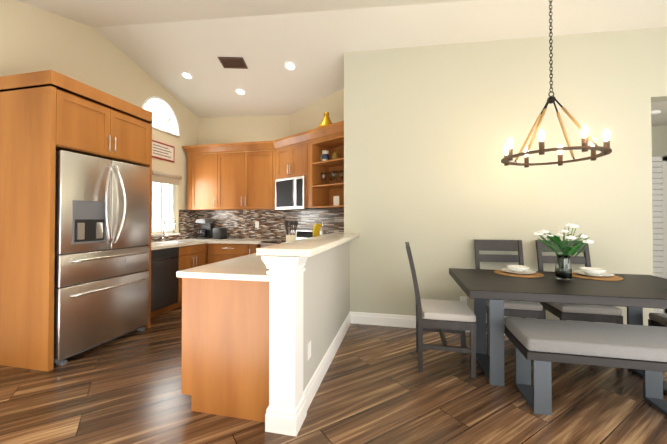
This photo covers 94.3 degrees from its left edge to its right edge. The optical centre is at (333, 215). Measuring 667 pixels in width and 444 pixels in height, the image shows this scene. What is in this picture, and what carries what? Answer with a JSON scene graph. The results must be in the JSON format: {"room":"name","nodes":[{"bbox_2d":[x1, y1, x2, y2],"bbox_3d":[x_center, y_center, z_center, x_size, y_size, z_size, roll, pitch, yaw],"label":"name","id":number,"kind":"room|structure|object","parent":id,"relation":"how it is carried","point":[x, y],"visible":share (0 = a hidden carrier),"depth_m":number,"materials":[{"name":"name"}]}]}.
{"room":"kitchen","nodes":[
{"label":"kitchen","id":0,"kind":"room"},
{"bbox_2d":[0,0,197,241],"bbox_3d":[-3.384,-0.595,2.060,0.200,3.750,7.800,0,-1,13],"label":"wall","id":1,"kind":"structure","parent":0,"point":[34,39],"depth_m":3.67,"materials":[{"name":"beige paint"}]},
{"bbox_2d":[141,96,179,137],"bbox_3d":[-2.661,-1.553,4.769,0.032,0.520,0.832,0,-1,13],"label":"arched window","id":2,"kind":"structure","parent":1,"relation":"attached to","point":[164,119],"depth_m":4.81,"materials":[{"name":"white glass"}]},
{"bbox_2d":[152,140,174,162],"bbox_3d":[-2.655,-0.988,4.791,0.020,0.260,0.520,0,-1,13],"label":"wall sign","id":3,"kind":"object","parent":1,"relation":"attached to","point":[162,151],"visible":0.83,"depth_m":4.79,"materials":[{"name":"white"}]},
{"bbox_2d":[151,182,179,236],"bbox_3d":[-2.723,-0.182,4.900,0.220,1.550,1.140,0,-1,13],"label":"kitchen window","id":4,"kind":"structure","parent":1,"relation":"in","point":[160,197],"depth_m":4.97,"materials":[{"name":"white glass"}]},
{"bbox_2d":[152,170,181,184],"bbox_3d":[-2.613,-0.579,4.867,0.062,0.162,0.595,0,-1,13],"label":"shade valance","id":5,"kind":"object","parent":4,"relation":"attached to","point":[163,177],"visible":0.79,"depth_m":4.84,"materials":[{"name":"beige fabric"}]},
{"bbox_2d":[198,115,289,238],"bbox_3d":[-1.539,-0.555,5.539,2.270,3.750,0.200,0,-1,13],"label":"wall","id":6,"kind":"structure","parent":0,"point":[218,130],"depth_m":5.46,"materials":[{"name":"beige paint"}]},
{"bbox_2d":[186,145,221,209],"bbox_3d":[-2.143,-0.630,5.380,0.632,1.076,0.366,0,-1,13],"label":"upper cabinet","id":7,"kind":"object","parent":6,"relation":"attached to","point":[200,164],"depth_m":5.22,"materials":[{"name":"brown wood"}]},
{"bbox_2d":[214,141,274,208],"bbox_3d":[-1.397,-0.632,5.204,1.128,1.076,0.381,0,-1,13],"label":"upper cabinet","id":8,"kind":"object","parent":6,"relation":"attached to","point":[237,178],"depth_m":5.04,"materials":[{"name":"brown wood"}]},
{"bbox_2d":[151,208,343,241],"bbox_3d":[-1.123,0.147,4.353,3.198,0.498,1.914,0,-1,13],"label":"backsplash","id":9,"kind":"structure","parent":6,"relation":"attached to","point":[238,223],"depth_m":5.33,"materials":[{"name":"tile"}]},
{"bbox_2d":[262,131,305,180],"bbox_3d":[-0.634,-0.871,4.812,0.627,0.606,0.741,0,-1,13],"label":"upper cabinet","id":10,"kind":"object","parent":6,"relation":"attached to","point":[288,162],"depth_m":4.75,"materials":[{"name":"brown wood"}]},
{"bbox_2d":[275,176,319,209],"bbox_3d":[-0.551,-0.326,4.773,0.666,0.474,0.432,-1,-1,43],"label":"microwave","id":11,"kind":"object","parent":10,"relation":"attached to","point":[290,193],"visible":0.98,"depth_m":4.62,"materials":[{"name":"silver metal"}]},
{"bbox_2d":[16,0,471,26],"bbox_3d":[0.466,-1.786,0.281,8.500,1.329,5.996,0,-1,13],"label":"ceiling","id":12,"kind":"structure","parent":0,"point":[98,13],"depth_m":3.17,"materials":[{"name":"white paint"}]},
{"bbox_2d":[501,1,611,167],"bbox_3d":[1.756,-1.191,2.497,0.720,1.502,0.720,0,-1,13],"label":"chandelier","id":13,"kind":"object","parent":12,"relation":"hanging from","point":[605,149],"visible":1,"depth_m":2.47,"materials":[{"name":"brown metal"}]},
{"bbox_2d":[261,241,349,409],"bbox_3d":[-0.092,0.771,2.773,0.232,1.035,2.010,0,-1,13],"label":"wall","id":14,"kind":"structure","parent":0,"point":[309,298],"depth_m":1.91,"materials":[{"name":"grey paint"}]},
{"bbox_2d":[256,233,358,256],"bbox_3d":[-0.066,0.231,2.833,0.340,0.044,2.095,0,-1,13],"label":"countertop","id":15,"kind":"structure","parent":14,"relation":"on","point":[310,246],"depth_m":2.04,"materials":[{"name":"stone"}]},
{"bbox_2d":[308,340,310,359],"bbox_3d":[-0.165,0.926,2.122,0.004,0.110,0.070,0,-1,13],"label":"electrical outlet plate","id":16,"kind":"object","parent":14,"relation":"attached to","point":[309,344],"depth_m":2.12,"materials":[{"name":"white plastic"}]},
{"bbox_2d":[287,311,351,435],"bbox_3d":[-0.022,1.219,2.740,0.044,0.138,1.950,0,-1,13],"label":"baseboard","id":17,"kind":"structure","parent":14,"relation":"attached to","point":[295,418],"depth_m":2.18,"materials":[{"name":"white wood"}]},
{"bbox_2d":[0,306,666,443],"bbox_3d":[0.862,1.329,2.003,8.500,0.100,9.600,0,-1,13],"label":"floor","id":18,"kind":"structure","parent":0,"point":[376,387],"depth_m":2.12,"materials":[{"name":"brown wood"}]},
{"bbox_2d":[0,70,151,371],"bbox_3d":[-2.601,0.045,3.158,0.838,2.495,1.060,0,-1,13],"label":"tall cabinet","id":19,"kind":"object","parent":18,"relation":"on","point":[45,115],"visible":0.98,"depth_m":2.63,"materials":[{"name":"brown wood"}]},
{"bbox_2d":[53,150,149,365],"bbox_3d":[-2.554,0.373,3.148,0.853,1.840,0.950,0,-1,13],"label":"fridge","id":20,"kind":"object","parent":18,"relation":"on","point":[101,274],"visible":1,"depth_m":2.94,"materials":[{"name":"grey metal"}]},
{"bbox_2d":[151,247,178,311],"bbox_3d":[-2.333,0.870,4.005,0.364,0.866,0.594,0,-1,13],"label":"dishwasher","id":21,"kind":"object","parent":18,"relation":"on","point":[164,278],"visible":0.48,"depth_m":4.01,"materials":[{"name":"black metal"}]},
{"bbox_2d":[159,243,206,310],"bbox_3d":[-2.376,0.875,4.639,0.618,0.870,0.613,0,-1,13],"label":"base cabinet","id":22,"kind":"object","parent":18,"relation":"on","point":[191,256],"depth_m":4.47,"materials":[{"name":"brown wood"}]},
{"bbox_2d":[151,238,214,249],"bbox_3d":[-2.359,0.419,4.625,0.660,0.039,1.908,0,-1,13],"label":"countertop","id":23,"kind":"structure","parent":22,"relation":"on","point":[156,246],"depth_m":4.33,"materials":[{"name":"stone"}]},
{"bbox_2d":[153,216,191,242],"bbox_3d":[-2.395,0.204,4.665,0.464,0.392,0.465,0,-1,13],"label":"sink","id":24,"kind":"object","parent":23,"relation":"in","point":[173,241],"visible":1,"depth_m":4.70,"materials":[{"name":"silver metal"}]},
{"bbox_2d":[196,219,212,238],"bbox_3d":[-2.229,0.238,5.356,0.180,0.339,0.240,0,-1,13],"label":"coffee maker","id":25,"kind":"object","parent":23,"relation":"on","point":[206,231],"visible":0.94,"depth_m":5.34,"materials":[{"name":"black plastic"}]},
{"bbox_2d":[213,228,226,238],"bbox_3d":[-1.952,0.311,5.313,0.160,0.192,0.200,0,-1,13],"label":"toaster","id":26,"kind":"object","parent":23,"relation":"on","point":[219,233],"visible":1,"depth_m":5.22,"materials":[{"name":"black plastic"}]},
{"bbox_2d":[181,278,268,421],"bbox_3d":[-0.618,0.848,2.325,0.658,0.870,0.717,0,-1,13],"label":"base cabinet","id":27,"kind":"object","parent":18,"relation":"on","point":[225,347],"visible":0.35,"depth_m":1.96,"materials":[{"name":"brown wood"}]},
{"bbox_2d":[176,253,268,281],"bbox_3d":[-0.243,0.404,3.268,0.997,0.039,2.761,0,-1,13],"label":"countertop","id":28,"kind":"structure","parent":27,"relation":"on","point":[251,267],"depth_m":2.07,"materials":[{"name":"stone"}]},
{"bbox_2d":[313,220,322,236],"bbox_3d":[-0.194,0.226,4.208,0.183,0.335,0.172,0,-1,13],"label":"stand","id":29,"kind":"object","parent":28,"relation":"on","point":[316,229],"visible":0.79,"depth_m":4.21,"materials":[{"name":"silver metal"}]},
{"bbox_2d":[208,243,260,263],"bbox_3d":[-1.521,0.880,5.076,0.838,0.870,0.656,0,-1,13],"label":"base cabinet","id":30,"kind":"object","parent":18,"relation":"on","point":[217,252],"visible":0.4,"depth_m":4.81,"materials":[{"name":"brown wood"}]},
{"bbox_2d":[208,238,285,243],"bbox_3d":[-1.319,0.424,5.043,1.186,0.039,0.636,0,-1,13],"label":"countertop","id":31,"kind":"structure","parent":30,"relation":"on","point":[228,240],"depth_m":4.92,"materials":[{"name":"stone"}]},
{"bbox_2d":[284,220,297,241],"bbox_3d":[-0.520,0.226,3.764,0.170,0.325,0.166,0,-1,13],"label":"utensil crock","id":32,"kind":"object","parent":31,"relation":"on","point":[290,237],"visible":0.88,"depth_m":3.72,"materials":[{"name":"beige"}]},
{"bbox_2d":[261,230,324,246],"bbox_3d":[-0.636,0.763,4.655,0.758,1.055,0.698,-1,-1,43],"label":"range","id":33,"kind":"object","parent":18,"relation":"on","point":[301,234],"visible":0.15,"depth_m":4.80,"materials":[{"name":"silver metal"}]},
{"bbox_2d":[405,242,475,377],"bbox_3d":[0.913,0.773,2.726,0.545,1.030,0.460,0,-1,13],"label":"end chair","id":34,"kind":"object","parent":18,"relation":"on","point":[446,316],"visible":1,"depth_m":2.53,"materials":[{"name":"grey wood"}]},
{"bbox_2d":[474,239,543,354],"bbox_3d":[1.705,0.777,3.067,0.460,1.030,0.545,0,-1,13],"label":"chair","id":35,"kind":"object","parent":18,"relation":"on","point":[524,309],"visible":0.4,"depth_m":3.24,"materials":[{"name":"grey wood"}]},
{"bbox_2d":[449,268,666,393],"bbox_3d":[1.873,0.905,2.446,1.680,0.760,0.980,0,-1,13],"label":"dining table","id":36,"kind":"object","parent":18,"relation":"on","point":[635,294],"visible":0.81,"depth_m":2.33,"materials":[{"name":"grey wood"}]},
{"bbox_2d":[494,270,543,277],"bbox_3d":[1.662,0.524,2.785,0.390,0.008,0.390,0,-1,13],"label":"placemat","id":37,"kind":"object","parent":36,"relation":"on","point":[531,275],"visible":0.6,"depth_m":2.71,"materials":[{"name":"brown wicker"}]},
{"bbox_2d":[501,265,535,273],"bbox_3d":[1.662,0.489,2.786,0.280,0.059,0.280,0,-1,13],"label":"bowl","id":38,"kind":"object","parent":37,"relation":"on","point":[517,269],"visible":1,"depth_m":2.75,"materials":[{"name":"white ceramic"}]},
{"bbox_2d":[533,223,593,279],"bbox_3d":[1.870,0.296,2.533,0.397,0.458,0.289,0,-1,13],"label":"vase","id":39,"kind":"object","parent":36,"relation":"on","point":[563,268],"visible":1,"depth_m":2.51,"materials":[{"name":"green plant"}]},
{"bbox_2d":[572,272,623,280],"bbox_3d":[2.227,0.522,2.658,0.390,0.008,0.390,0,-1,13],"label":"placemat","id":40,"kind":"object","parent":36,"relation":"on","point":[610,278],"visible":0.52,"depth_m":2.57,"materials":[{"name":"brown wicker"}]},
{"bbox_2d":[573,267,613,276],"bbox_3d":[2.227,0.488,2.658,0.280,0.059,0.280,0,-1,13],"label":"bowl","id":41,"kind":"object","parent":40,"relation":"on","point":[593,272],"visible":1,"depth_m":2.63,"materials":[{"name":"white ceramic"}]},
{"bbox_2d":[535,240,622,323],"bbox_3d":[2.291,0.775,2.936,0.460,1.030,0.545,0,-1,13],"label":"chair","id":42,"kind":"object","parent":18,"relation":"on","point":[589,313],"visible":0.42,"depth_m":2.73,"materials":[{"name":"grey wood"}]},
{"bbox_2d":[504,317,666,415],"bbox_3d":[1.780,1.025,2.030,1.080,0.510,0.470,0,-1,13],"label":"bench","id":43,"kind":"object","parent":18,"relation":"on","point":[542,344],"visible":0.94,"depth_m":1.98,"materials":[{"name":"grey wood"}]},
{"bbox_2d":[648,312,666,326],"bbox_3d":[2.804,0.767,2.269,0.545,1.030,0.460,0,-1,13],"label":"end chair","id":44,"kind":"object","parent":18,"relation":"on","point":[658,319],"visible":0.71,"depth_m":2.47,"materials":[{"name":"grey wood"}]},
{"bbox_2d":[94,0,666,117],"bbox_3d":[1.289,-1.906,3.933,8.500,1.004,2.219,0,-1,13],"label":"ceiling","id":45,"kind":"structure","parent":0,"point":[314,47],"depth_m":3.65,"materials":[{"name":"white paint"}]},
{"bbox_2d":[181,71,192,79],"bbox_3d":[-2.124,-2.023,4.487,0.170,0.052,0.168,0,-1,13],"label":"recessed light","id":46,"kind":"object","parent":45,"relation":"in","point":[187,75],"visible":1,"depth_m":4.49,"materials":[{"name":"white"}]},
{"bbox_2d":[218,57,247,68],"bbox_3d":[-1.341,-2.035,4.137,0.343,0.081,0.197,0,-1,5],"label":"ceiling vent","id":47,"kind":"object","parent":45,"relation":"in","point":[234,62],"visible":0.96,"depth_m":4.13,"materials":[{"name":"brown metal"}]},
{"bbox_2d":[235,88,245,94],"bbox_3d":[-1.429,-1.895,4.749,0.170,0.051,0.168,0,-1,13],"label":"recessed light","id":48,"kind":"object","parent":45,"relation":"in","point":[239,91],"visible":1,"depth_m":4.75,"materials":[{"name":"white"}]},
{"bbox_2d":[284,61,296,70],"bbox_3d":[-0.572,-1.973,4.096,0.170,0.052,0.168,0,-1,13],"label":"recessed light","id":49,"kind":"object","parent":45,"relation":"in","point":[290,66],"visible":1,"depth_m":4.09,"materials":[{"name":"white"}]},
{"bbox_2d":[290,27,666,325],"bbox_3d":[2.318,-0.572,4.018,6.537,3.750,1.449,0,-1,13],"label":"wall","id":50,"kind":"structure","parent":0,"point":[431,178],"depth_m":3.42,"materials":[{"name":"beige paint"}]},
{"bbox_2d":[305,177,305,207],"bbox_3d":[-0.234,-0.639,4.533,0.288,1.076,0.378,0,-1,13],"label":"upper cabinet","id":51,"kind":"object","parent":50,"relation":"attached to","point":[305,177],"depth_m":4.43,"materials":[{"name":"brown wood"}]},
{"bbox_2d":[306,129,321,208],"bbox_3d":[-0.219,-0.640,4.491,0.275,1.076,0.326,0,-1,13],"label":"upper cabinet","id":52,"kind":"object","parent":50,"relation":"attached to","point":[313,149],"depth_m":4.39,"materials":[{"name":"brown wood"}]},
{"bbox_2d":[322,125,343,208],"bbox_3d":[0.193,-0.641,4.376,0.595,1.076,0.352,0,-1,13],"label":"upper cabinet","id":53,"kind":"object","parent":50,"relation":"attached to","point":[332,139],"depth_m":4.43,"materials":[{"name":"brown wood"}]},
{"bbox_2d":[318,112,332,127],"bbox_3d":[-0.098,-1.309,4.301,0.249,0.255,0.249,0,-1,13],"label":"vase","id":54,"kind":"object","parent":53,"relation":"on","point":[326,120],"visible":0.62,"depth_m":4.24,"materials":[{"name":"gold metal"}]},
{"bbox_2d":[321,150,343,205],"bbox_3d":[-0.026,-0.516,4.271,0.380,0.785,0.305,0,-1,13],"label":"dishes","id":55,"kind":"object","parent":53,"relation":"on","point":[325,157],"visible":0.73,"depth_m":4.25,"materials":[{"name":"beige"}]},
{"bbox_2d":[352,312,504,334],"bbox_3d":[1.682,1.227,3.390,3.050,0.138,0.016,0,-1,13],"label":"baseboard","id":56,"kind":"structure","parent":50,"relation":"attached to","point":[407,321],"depth_m":3.63,"materials":[{"name":"white wood"}]},
{"bbox_2d":[460,296,466,303],"bbox_3d":[1.449,0.961,3.451,0.070,0.110,0.004,0,-1,13],"label":"electrical outlet plate","id":57,"kind":"object","parent":50,"relation":"attached to","point":[463,298],"depth_m":3.45,"materials":[{"name":"white plastic"}]},
{"bbox_2d":[651,125,666,272],"bbox_3d":[4.462,0.003,4.052,2.370,2.600,0.150,0,-1,13],"label":"wall","id":58,"kind":"structure","parent":0,"point":[659,140],"depth_m":4.02,"materials":[{"name":"beige paint"}]},
{"bbox_2d":[652,156,666,312],"bbox_3d":[4.280,0.272,3.992,1.200,2.060,0.030,0,-1,13],"label":"blinds","id":59,"kind":"object","parent":58,"relation":"attached to","point":[660,163],"visible":0.33,"depth_m":4.00,"materials":[{"name":"white plastic"}]},
{"bbox_2d":[651,101,666,125],"bbox_3d":[4.352,-1.222,3.578,2.370,0.100,1.150,0,-1,13],"label":"ceiling","id":60,"kind":"structure","parent":0,"point":[660,119],"depth_m":3.60,"materials":[{"name":"white paint"}]},
{"bbox_2d":[651,110,660,115],"bbox_3d":[3.625,-1.155,3.510,0.130,0.034,0.130,0,-1,13],"label":"smoke detector","id":61,"kind":"object","parent":60,"relation":"attached to","point":[655,112],"visible":0.62,"depth_m":3.47,"materials":[{"name":"white plastic"}]}
]}

